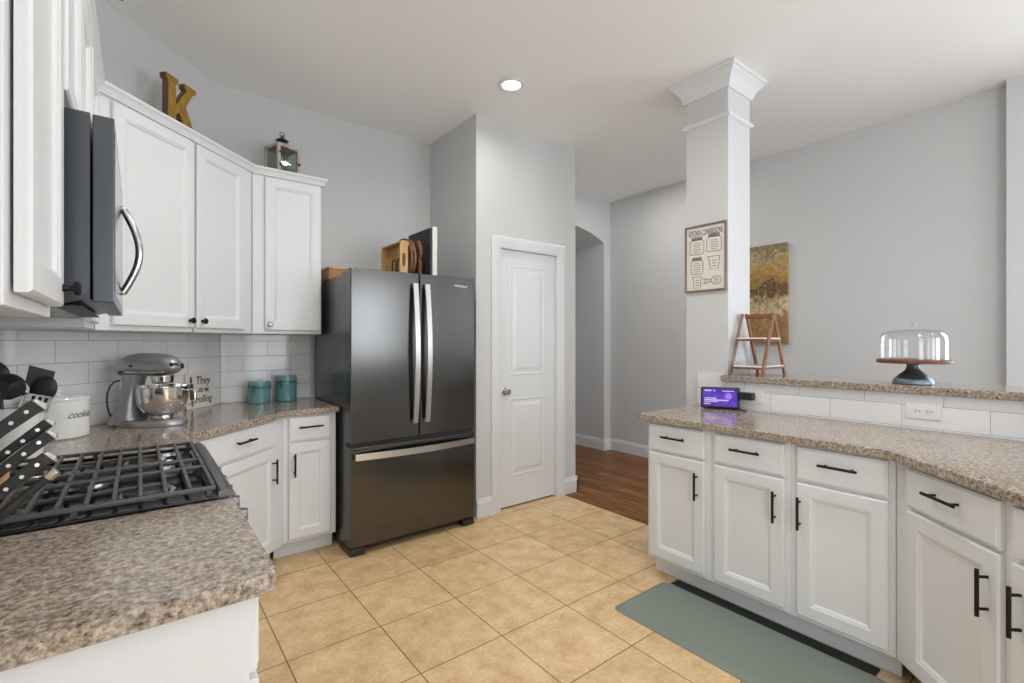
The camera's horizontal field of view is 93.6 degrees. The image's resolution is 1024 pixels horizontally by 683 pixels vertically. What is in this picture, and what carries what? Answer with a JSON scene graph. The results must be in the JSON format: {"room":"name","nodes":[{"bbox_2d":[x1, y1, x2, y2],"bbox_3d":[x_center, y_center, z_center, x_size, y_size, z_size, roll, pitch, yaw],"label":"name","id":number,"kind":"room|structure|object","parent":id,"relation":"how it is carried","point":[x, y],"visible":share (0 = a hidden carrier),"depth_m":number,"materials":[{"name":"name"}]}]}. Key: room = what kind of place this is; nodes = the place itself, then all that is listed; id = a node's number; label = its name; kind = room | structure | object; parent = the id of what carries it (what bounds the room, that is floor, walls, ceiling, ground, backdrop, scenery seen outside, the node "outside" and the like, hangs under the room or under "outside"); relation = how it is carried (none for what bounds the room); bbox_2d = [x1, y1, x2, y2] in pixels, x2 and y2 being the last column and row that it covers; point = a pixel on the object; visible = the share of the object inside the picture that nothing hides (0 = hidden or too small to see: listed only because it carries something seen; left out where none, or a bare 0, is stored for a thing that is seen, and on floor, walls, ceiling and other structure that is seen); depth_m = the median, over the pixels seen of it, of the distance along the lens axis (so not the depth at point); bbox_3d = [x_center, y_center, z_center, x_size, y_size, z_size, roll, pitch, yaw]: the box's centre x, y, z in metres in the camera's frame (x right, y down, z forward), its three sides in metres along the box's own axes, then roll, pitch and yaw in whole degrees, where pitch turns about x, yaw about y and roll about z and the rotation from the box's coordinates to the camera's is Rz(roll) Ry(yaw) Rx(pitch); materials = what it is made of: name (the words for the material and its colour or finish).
{"room":"kitchen","nodes":[
{"label":"kitchen","id":0,"kind":"room"},
{"bbox_2d":[0,0,219,426],"bbox_3d":[-2.096,-0.195,2.614,0.120,3.050,1.252,0,0,7],"label":"wall","id":1,"kind":"structure","parent":0,"point":[133,59],"depth_m":2.67,"materials":[{"name":"grey paint"}]},
{"bbox_2d":[3,330,219,425],"bbox_3d":[-2.037,0.184,2.607,0.009,0.461,1.242,0,0,7],"label":"backsplash","id":2,"kind":"structure","parent":1,"relation":"attached to","point":[82,362],"depth_m":2.39,"materials":[{"name":"white tile"}]},
{"bbox_2d":[65,93,251,333],"bbox_3d":[-1.843,-0.578,2.558,0.370,1.056,1.005,0,0,7],"label":"upper cabinet","id":3,"kind":"object","parent":1,"relation":"attached to","point":[190,206],"visible":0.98,"depth_m":2.47,"materials":[{"name":"white paint"}]},
{"bbox_2d":[160,71,195,128],"bbox_3d":[-1.863,-1.283,2.709,0.037,0.336,0.247,0,0,7],"label":"decorative piece","id":4,"kind":"object","parent":3,"relation":"on","point":[173,106],"visible":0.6,"depth_m":2.65,"materials":[{"name":"gold metal"}]},
{"bbox_2d":[86,0,327,188],"bbox_3d":[-1.378,-1.091,2.059,0.774,0.046,3.033,0,0,-13],"label":"trim","id":5,"kind":"structure","parent":3,"relation":"attached to","point":[108,89],"depth_m":2.39,"materials":[{"name":"white paint"}]},
{"bbox_2d":[220,85,429,403],"bbox_3d":[-1.412,-0.195,3.728,1.678,3.050,0.120,0,0,-38],"label":"wall","id":6,"kind":"structure","parent":0,"point":[375,195],"depth_m":3.73,"materials":[{"name":"grey paint"}]},
{"bbox_2d":[220,335,309,402],"bbox_3d":[-1.729,0.184,3.400,0.570,0.461,0.009,0,0,-38],"label":"backsplash","id":7,"kind":"structure","parent":6,"relation":"attached to","point":[244,359],"depth_m":3.37,"materials":[{"name":"white tile"}]},
{"bbox_2d":[252,173,320,334],"bbox_3d":[-1.565,-0.578,3.289,0.424,1.056,0.375,0,0,-38],"label":"upper cabinet","id":8,"kind":"object","parent":6,"relation":"attached to","point":[286,214],"visible":0.98,"depth_m":3.16,"materials":[{"name":"white paint"}]},
{"bbox_2d":[264,132,300,173],"bbox_3d":[-1.559,-1.270,3.271,0.175,0.309,0.162,0,0,32],"label":"lantern","id":9,"kind":"object","parent":8,"relation":"on","point":[280,147],"visible":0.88,"depth_m":3.25,"materials":[{"name":"brown wood"}]},
{"bbox_2d":[430,114,574,517],"bbox_3d":[-0.173,-0.195,4.363,1.056,3.050,1.040,0,0,-38],"label":"wall","id":10,"kind":"structure","parent":0,"point":[488,176],"depth_m":3.85,"materials":[{"name":"grey paint"}]},
{"bbox_2d":[476,496,491,517],"bbox_3d":[-0.211,1.261,3.664,0.138,0.138,0.015,0,0,-38],"label":"baseboard","id":11,"kind":"structure","parent":10,"relation":"attached to","point":[483,505],"depth_m":3.66,"materials":[{"name":"white paint"}]},
{"bbox_2d":[491,234,564,513],"bbox_3d":[0.140,0.253,3.956,0.780,2.154,0.105,0,0,-38],"label":"door","id":12,"kind":"structure","parent":10,"relation":"in","point":[528,277],"depth_m":3.96,"materials":[{"name":"white paint"}]},
{"bbox_2d":[565,475,577,494],"bbox_3d":[0.519,1.261,4.232,0.156,0.138,0.015,0,0,-38],"label":"baseboard","id":13,"kind":"structure","parent":10,"relation":"attached to","point":[571,484],"depth_m":4.22,"materials":[{"name":"white paint"}]},
{"bbox_2d":[104,0,1023,201],"bbox_3d":[1.188,-1.770,1.861,5.300,0.100,8.920,0,0,-38],"label":"ceiling","id":14,"kind":"structure","parent":0,"point":[598,76],"depth_m":2.94,"materials":[{"name":"white paint"}]},
{"bbox_2d":[498,77,524,91],"bbox_3d":[-0.004,-1.714,3.214,0.180,0.011,0.180,0,0,-38],"label":"recessed light","id":15,"kind":"object","parent":14,"relation":"in","point":[509,84],"visible":1,"depth_m":3.21,"materials":[{"name":"white paint"}]},
{"bbox_2d":[256,495,921,682],"bbox_3d":[0.809,1.370,0.870,3.485,0.080,7.820,0,0,-38],"label":"floor","id":16,"kind":"structure","parent":0,"point":[529,592],"depth_m":2.40,"materials":[{"name":"beige tile"}]},
{"bbox_2d":[0,441,247,536],"bbox_3d":[-1.214,0.856,1.411,0.708,0.949,0.765,0,0,-38],"label":"gas range","id":17,"kind":"object","parent":16,"relation":"on","point":[95,488],"visible":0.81,"depth_m":1.31,"materials":[{"name":"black metal"}]},
{"bbox_2d":[0,596,258,682],"bbox_3d":[-0.845,0.891,0.893,0.666,0.876,0.503,0,0,-38],"label":"base cabinet","id":18,"kind":"object","parent":16,"relation":"on","point":[219,645],"visible":0.48,"depth_m":0.80,"materials":[{"name":"white paint"}]},
{"bbox_2d":[0,497,275,671],"bbox_3d":[-0.840,0.434,0.881,0.649,0.036,0.533,0,0,-38],"label":"countertop","id":19,"kind":"structure","parent":18,"relation":"on","point":[64,589],"depth_m":0.85,"materials":[{"name":"stone"}]},
{"bbox_2d":[0,463,9,484],"bbox_3d":[-0.990,0.255,0.772,0.235,0.320,0.165,0,0,-38],"label":"knife block","id":20,"kind":"object","parent":19,"relation":"on","point":[5,477],"visible":0.2,"depth_m":0.87,"materials":[{"name":"brown wood"}]},
{"bbox_2d":[0,399,47,438],"bbox_3d":[-0.885,0.152,0.839,0.108,0.098,0.018,0,0,-38],"label":"knife","id":21,"kind":"object","parent":20,"relation":"in","point":[33,407],"visible":1,"depth_m":0.84,"materials":[{"name":"black plastic"}]},
{"bbox_2d":[0,418,55,462],"bbox_3d":[-0.900,0.192,0.871,0.106,0.097,0.018,0,0,-38],"label":"knife","id":22,"kind":"object","parent":20,"relation":"in","point":[46,423],"visible":0.99,"depth_m":0.87,"materials":[{"name":"black plastic"}]},
{"bbox_2d":[0,451,56,500],"bbox_3d":[-0.856,0.239,0.836,0.094,0.086,0.018,0,0,-38],"label":"knife","id":23,"kind":"object","parent":20,"relation":"in","point":[44,459],"visible":1,"depth_m":0.84,"materials":[{"name":"black plastic"}]},
{"bbox_2d":[0,429,57,477],"bbox_3d":[-0.872,0.208,0.848,0.104,0.095,0.018,0,0,-38],"label":"knife","id":24,"kind":"object","parent":20,"relation":"in","point":[47,436],"visible":1,"depth_m":0.85,"materials":[{"name":"black plastic"}]},
{"bbox_2d":[0,468,60,522],"bbox_3d":[-0.839,0.269,0.823,0.099,0.094,0.018,0,0,-38],"label":"knife","id":25,"kind":"object","parent":20,"relation":"in","point":[9,508],"visible":1,"depth_m":0.82,"materials":[{"name":"black plastic"}]},
{"bbox_2d":[198,418,282,556],"bbox_3d":[-1.704,0.891,2.572,0.666,0.876,0.733,0,0,7],"label":"base cabinet","id":26,"kind":"object","parent":16,"relation":"on","point":[251,458],"visible":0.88,"depth_m":2.66,"materials":[{"name":"white paint"}]},
{"bbox_2d":[20,398,338,464],"bbox_3d":[-1.604,0.434,2.538,0.892,0.036,2.087,0,0,5],"label":"countertop","id":27,"kind":"structure","parent":26,"relation":"on","point":[209,421],"depth_m":2.34,"materials":[{"name":"stone"}]},
{"bbox_2d":[0,405,43,460],"bbox_3d":[-1.753,0.324,1.709,0.136,0.183,0.136,0,0,-38],"label":"utensil crock","id":28,"kind":"object","parent":27,"relation":"on","point":[20,430],"visible":0.23,"depth_m":1.67,"materials":[{"name":"white ceramic"}]},
{"bbox_2d":[0,362,9,375],"bbox_3d":[-1.809,0.236,1.686,0.074,0.333,0.025,0,0,-28],"label":"spoon","id":29,"kind":"object","parent":28,"relation":"in","point":[4,369],"visible":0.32,"depth_m":1.69,"materials":[{"name":"black plastic"}]},
{"bbox_2d":[0,374,25,409],"bbox_3d":[-1.739,0.256,1.663,0.083,0.292,0.092,0,0,12],"label":"ladle","id":30,"kind":"object","parent":28,"relation":"in","point":[12,386],"visible":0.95,"depth_m":1.65,"materials":[{"name":"black plastic"}]},
{"bbox_2d":[17,392,52,412],"bbox_3d":[-1.701,0.291,1.708,0.103,0.225,0.014,0,0,-30],"label":"slotted turner","id":31,"kind":"object","parent":28,"relation":"in","point":[31,395],"visible":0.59,"depth_m":1.71,"materials":[{"name":"metal"}]},
{"bbox_2d":[25,365,54,387],"bbox_3d":[-1.735,0.244,1.760,0.092,0.317,0.014,0,0,-43],"label":"spatula","id":32,"kind":"object","parent":28,"relation":"in","point":[34,373],"visible":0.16,"depth_m":1.75,"materials":[{"name":"black plastic"}]},
{"bbox_2d":[29,376,57,402],"bbox_3d":[-1.713,0.265,1.721,0.133,0.278,0.025,0,0,-26],"label":"serving spoon","id":33,"kind":"object","parent":28,"relation":"in","point":[47,386],"visible":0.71,"depth_m":1.73,"materials":[{"name":"black plastic"}]},
{"bbox_2d":[23,389,90,440],"bbox_3d":[-1.977,0.310,2.088,0.224,0.211,0.224,0,0,-38],"label":"cookie jar","id":34,"kind":"object","parent":27,"relation":"on","point":[71,412],"visible":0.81,"depth_m":2.05,"materials":[{"name":"white ceramic"}]},
{"bbox_2d":[106,353,196,427],"bbox_3d":[-1.812,0.237,2.412,0.433,0.358,0.229,0,0,2],"label":"stand mixer","id":35,"kind":"object","parent":27,"relation":"on","point":[140,405],"visible":1,"depth_m":2.36,"materials":[{"name":"silver metal"}]},
{"bbox_2d":[134,384,196,419],"bbox_3d":[-1.739,0.302,2.417,0.251,0.164,0.227,0,0,-38],"label":"bowl","id":36,"kind":"object","parent":35,"relation":"on","point":[154,401],"depth_m":2.36,"materials":[{"name":"silver metal"}]},
{"bbox_2d":[184,372,212,409],"bbox_3d":[-1.965,0.308,3.020,0.024,0.215,0.210,0,0,7],"label":"kitchen sign","id":37,"kind":"object","parent":27,"relation":"on","point":[201,383],"visible":0.99,"depth_m":3.02,"materials":[{"name":"white wood"}]},
{"bbox_2d":[247,380,271,403],"bbox_3d":[-1.714,0.342,3.263,0.143,0.148,0.144,0,0,39],"label":"canister","id":38,"kind":"object","parent":27,"relation":"on","point":[259,391],"visible":1,"depth_m":3.21,"materials":[{"name":"teal ceramic"}]},
{"bbox_2d":[276,374,297,401],"bbox_3d":[-1.592,0.325,3.392,0.143,0.181,0.144,0,0,39],"label":"canister","id":39,"kind":"object","parent":27,"relation":"on","point":[286,384],"visible":1,"depth_m":3.33,"materials":[{"name":"teal ceramic"}]},
{"bbox_2d":[273,412,335,558],"bbox_3d":[-1.440,0.891,3.203,0.351,0.876,0.656,0,0,-38],"label":"base cabinet","id":40,"kind":"object","parent":16,"relation":"on","point":[309,441],"visible":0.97,"depth_m":2.99,"materials":[{"name":"white paint"}]},
{"bbox_2d":[315,267,473,556],"bbox_3d":[-0.843,0.437,3.496,0.908,1.784,0.835,0,0,-38],"label":"refrigerator","id":41,"kind":"object","parent":16,"relation":"on","point":[394,351],"visible":0.99,"depth_m":3.16,"materials":[{"name":"grey metal"}]},
{"bbox_2d":[321,266,346,281],"bbox_3d":[-1.202,-0.473,3.511,0.343,0.090,0.264,0,0,-38],"label":"wooden box","id":42,"kind":"object","parent":41,"relation":"on","point":[329,272],"visible":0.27,"depth_m":3.34,"materials":[{"name":"brown wood"}]},
{"bbox_2d":[381,240,408,272],"bbox_3d":[-0.845,-0.565,3.468,0.067,0.274,0.323,0,0,-38],"label":"serving tray","id":43,"kind":"object","parent":41,"relation":"on","point":[395,256],"visible":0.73,"depth_m":3.47,"materials":[{"name":"brown wood"}]},
{"bbox_2d":[381,249,388,270],"bbox_3d":[-0.941,-0.565,3.591,0.067,0.274,0.011,0,0,-38],"label":"tray","id":44,"kind":"object","parent":43,"relation":"on","point":[385,252],"depth_m":3.58,"materials":[{"name":"brown wood"}]},
{"bbox_2d":[399,238,416,272],"bbox_3d":[-0.780,-0.587,3.484,0.040,0.315,0.316,0,0,-38],"label":"round tray","id":45,"kind":"object","parent":41,"relation":"on","point":[412,251],"visible":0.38,"depth_m":3.38,"materials":[{"name":"brown wood"}]},
{"bbox_2d":[413,241,422,273],"bbox_3d":[-0.701,-0.571,3.456,0.024,0.283,0.209,0,0,-38],"label":"cutting board","id":46,"kind":"object","parent":41,"relation":"on","point":[418,270],"visible":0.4,"depth_m":3.38,"materials":[{"name":"brown wood"}]},
{"bbox_2d":[409,227,437,275],"bbox_3d":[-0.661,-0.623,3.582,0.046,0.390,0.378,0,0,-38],"label":"canvas panel","id":47,"kind":"object","parent":41,"relation":"on","point":[434,229],"visible":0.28,"depth_m":3.43,"materials":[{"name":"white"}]},
{"bbox_2d":[648,421,717,595],"bbox_3d":[1.106,0.891,2.773,0.636,0.876,0.380,0,0,-38],"label":"base cabinet","id":48,"kind":"object","parent":16,"relation":"on","point":[679,458],"visible":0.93,"depth_m":2.59,"materials":[{"name":"white paint"}]},
{"bbox_2d":[615,580,886,682],"bbox_3d":[1.013,1.321,2.152,0.506,0.017,1.017,0,0,-38],"label":"floor mat","id":49,"kind":"object","parent":16,"relation":"on","point":[751,647],"visible":1,"depth_m":2.11,"materials":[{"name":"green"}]},
{"bbox_2d":[711,431,798,631],"bbox_3d":[1.341,0.891,2.470,0.636,0.876,0.386,0,0,-38],"label":"base cabinet","id":50,"kind":"object","parent":16,"relation":"on","point":[751,478],"visible":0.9,"depth_m":2.28,"materials":[{"name":"white paint"}]},
{"bbox_2d":[792,444,902,676],"bbox_3d":[1.576,0.891,2.168,0.636,0.876,0.376,0,0,-38],"label":"base cabinet","id":51,"kind":"object","parent":16,"relation":"on","point":[844,504],"visible":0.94,"depth_m":1.99,"materials":[{"name":"white paint"}]},
{"bbox_2d":[897,463,1023,682],"bbox_3d":[1.677,0.891,1.260,0.626,0.876,1.149,0,0,7],"label":"base cabinet","id":52,"kind":"object","parent":16,"relation":"on","point":[960,549],"visible":1,"depth_m":1.56,"materials":[{"name":"white paint"}]},
{"bbox_2d":[638,405,1023,506],"bbox_3d":[1.575,0.434,1.877,1.136,0.036,2.685,0,0,-16],"label":"countertop","id":53,"kind":"structure","parent":52,"relation":"on","point":[994,467],"depth_m":2.00,"materials":[{"name":"stone"}]},
{"bbox_2d":[701,387,739,409],"bbox_3d":[1.294,0.349,2.993,0.220,0.132,0.103,0,0,24],"label":"smart display","id":54,"kind":"object","parent":53,"relation":"on","point":[727,398],"visible":0.94,"depth_m":2.96,"materials":[{"name":"black plastic"}]},
{"bbox_2d":[736,392,754,411],"bbox_3d":[1.389,0.359,2.869,0.088,0.108,0.085,0,0,-38],"label":"power adapter","id":55,"kind":"object","parent":53,"relation":"on","point":[750,396],"visible":1,"depth_m":2.86,"materials":[{"name":"black plastic"}]},
{"bbox_2d":[575,193,609,438],"bbox_3d":[0.299,-0.195,5.870,1.540,3.050,1.000,0,0,-38],"label":"wall","id":56,"kind":"structure","parent":0,"point":[592,215],"depth_m":5.96,"materials":[{"name":"grey paint"}]},
{"bbox_2d":[575,433,604,450],"bbox_3d":[0.815,1.261,6.261,0.015,0.138,1.016,0,0,-38],"label":"baseboard","id":57,"kind":"structure","parent":56,"relation":"attached to","point":[584,440],"depth_m":6.04,"materials":[{"name":"white paint"}]},
{"bbox_2d":[605,438,609,449],"bbox_3d":[1.168,1.261,5.902,0.098,0.138,0.015,0,0,-38],"label":"baseboard","id":58,"kind":"structure","parent":56,"relation":"attached to","point":[607,441],"depth_m":5.89,"materials":[{"name":"white paint"}]},
{"bbox_2d":[566,444,647,524],"bbox_3d":[2.563,1.370,2.931,1.815,0.080,8.920,0,0,-38],"label":"floor","id":59,"kind":"structure","parent":0,"point":[616,482],"depth_m":4.54,"materials":[{"name":"brown wood"}]},
{"bbox_2d":[669,57,766,405],"bbox_3d":[1.375,-0.195,3.216,0.436,3.049,0.448,0,0,-38],"label":"pillar","id":60,"kind":"structure","parent":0,"point":[717,99],"depth_m":3.11,"materials":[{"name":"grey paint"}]},
{"bbox_2d":[685,220,726,292],"bbox_3d":[1.256,-0.544,3.125,0.018,0.436,0.288,0,0,-38],"label":"framed sign","id":61,"kind":"object","parent":60,"relation":"attached to","point":[705,244],"visible":1,"depth_m":3.12,"materials":[{"name":"white paper"}]},
{"bbox_2d":[610,86,1005,445],"bbox_3d":[1.937,-0.195,5.117,0.120,3.050,4.700,0,0,-38],"label":"wall","id":62,"kind":"structure","parent":0,"point":[899,224],"depth_m":3.89,"materials":[{"name":"grey paint"}]},
{"bbox_2d":[610,438,647,457],"bbox_3d":[2.266,1.261,4.581,0.015,0.138,3.450,0,0,-38],"label":"baseboard","id":63,"kind":"structure","parent":62,"relation":"attached to","point":[632,448],"depth_m":5.69,"materials":[{"name":"white paint"}]},
{"bbox_2d":[750,242,788,343],"bbox_3d":[2.320,-0.431,4.491,0.040,0.912,0.478,0,0,-38],"label":"painting","id":64,"kind":"object","parent":62,"relation":"attached to","point":[769,264],"visible":0.66,"depth_m":4.41,"materials":[{"name":"paint"}]},
{"bbox_2d":[739,409,1023,441],"bbox_3d":[1.976,0.789,1.975,0.636,1.081,2.443,0,0,-16],"label":"wall","id":65,"kind":"structure","parent":0,"point":[739,409],"depth_m":2.34,"materials":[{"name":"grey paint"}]},
{"bbox_2d":[697,372,723,380],"bbox_3d":[1.280,0.225,3.102,0.009,0.046,0.179,0,0,-38],"label":"backsplash","id":66,"kind":"structure","parent":65,"relation":"attached to","point":[700,375],"depth_m":3.10,"materials":[{"name":"white tile"}]},
{"bbox_2d":[697,379,1023,440],"bbox_3d":[1.680,0.332,2.588,0.009,0.166,1.482,0,0,-38],"label":"backsplash","id":67,"kind":"structure","parent":65,"relation":"attached to","point":[993,418],"depth_m":2.37,"materials":[{"name":"white tile"}]},
{"bbox_2d":[741,390,762,403],"bbox_3d":[1.438,0.332,2.885,0.008,0.074,0.132,0,0,-38],"label":"wall outlet","id":68,"kind":"object","parent":67,"relation":"attached to","point":[758,394],"visible":0.58,"depth_m":2.86,"materials":[{"name":"white plastic"}]},
{"bbox_2d":[906,402,941,420],"bbox_3d":[1.928,0.327,2.255,0.008,0.074,0.132,0,0,-38],"label":"wall outlet","id":69,"kind":"object","parent":67,"relation":"attached to","point":[913,410],"visible":1,"depth_m":2.25,"materials":[{"name":"white plastic"}]},
{"bbox_2d":[913,407,921,413],"bbox_3d":[1.913,0.327,2.269,0.001,0.033,0.033,0,0,-38],"label":"receptacle","id":70,"kind":"object","parent":69,"relation":"attached to","point":[916,410],"depth_m":2.27,"materials":[{"name":"white plastic"}]},
{"bbox_2d":[924,408,933,414],"bbox_3d":[1.939,0.327,2.236,0.001,0.033,0.033,0,0,-38],"label":"receptacle","id":71,"kind":"object","parent":69,"relation":"attached to","point":[927,411],"depth_m":2.24,"materials":[{"name":"white plastic"}]},
{"bbox_2d":[721,373,1023,400],"bbox_3d":[2.059,0.229,2.005,0.878,0.037,2.570,0,0,-16],"label":"bar","id":72,"kind":"object","parent":65,"relation":"on","point":[1013,393],"visible":1,"depth_m":2.37,"materials":[{"name":"stone"}]},
{"bbox_2d":[728,313,786,376],"bbox_3d":[1.541,0.017,3.003,0.360,0.385,0.204,0,0,-38],"label":"ladder","id":73,"kind":"object","parent":72,"relation":"on","point":[773,321],"visible":1,"depth_m":2.97,"materials":[{"name":"brown wood"}]},
{"bbox_2d":[876,329,952,384],"bbox_3d":[1.989,0.058,2.386,0.294,0.303,0.294,0,0,-38],"label":"cake stand","id":74,"kind":"object","parent":72,"relation":"on","point":[912,375],"visible":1,"depth_m":2.34,"materials":[{"name":"clear glass"}]},
{"bbox_2d":[1006,74,1023,386],"bbox_3d":[4.588,-0.195,1.528,0.120,3.050,4.220,0,0,-38],"label":"wall","id":75,"kind":"structure","parent":0,"point":[1014,86],"depth_m":3.13,"materials":[{"name":"grey paint"}]},
{"bbox_3d":[-0.140,-0.195,-0.651,0.120,3.050,6.585,0,0,-38],"label":"wall","id":76,"kind":"structure","parent":0,"visible":0},
{"bbox_2d":[0,330,2,362],"bbox_3d":[-1.521,0.184,1.231,0.009,0.461,1.911,0,0,-38],"label":"backsplash","id":77,"kind":"structure","parent":76,"relation":"attached to","point":[1,331],"depth_m":1.97,"materials":[{"name":"white tile"}]},
{"bbox_2d":[0,0,81,317],"bbox_3d":[-0.932,-0.578,0.761,0.354,1.056,0.446,0,0,-38],"label":"upper cabinet","id":78,"kind":"object","parent":76,"relation":"attached to","point":[31,31],"visible":1,"depth_m":0.71,"materials":[{"name":"white paint"}]},
{"bbox_2d":[0,46,99,329],"bbox_3d":[-1.738,-0.578,1.768,0.320,1.056,0.445,0,0,-38],"label":"upper cabinet","id":79,"kind":"object","parent":76,"relation":"attached to","point":[85,323],"visible":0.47,"depth_m":1.67,"materials":[{"name":"white paint"}]},
{"bbox_2d":[64,0,91,119],"bbox_3d":[-1.345,-0.831,1.263,0.320,0.551,0.831,0,0,-38],"label":"upper cabinet","id":80,"kind":"object","parent":76,"relation":"attached to","point":[77,31],"visible":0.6,"depth_m":1.33,"materials":[{"name":"white paint"}]},
{"bbox_2d":[50,107,142,318],"bbox_3d":[-1.311,-0.305,1.334,0.461,0.454,0.752,0,0,-38],"label":"microwave","id":81,"kind":"object","parent":80,"relation":"attached to","point":[94,210],"visible":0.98,"depth_m":1.12,"materials":[{"name":"grey metal"}]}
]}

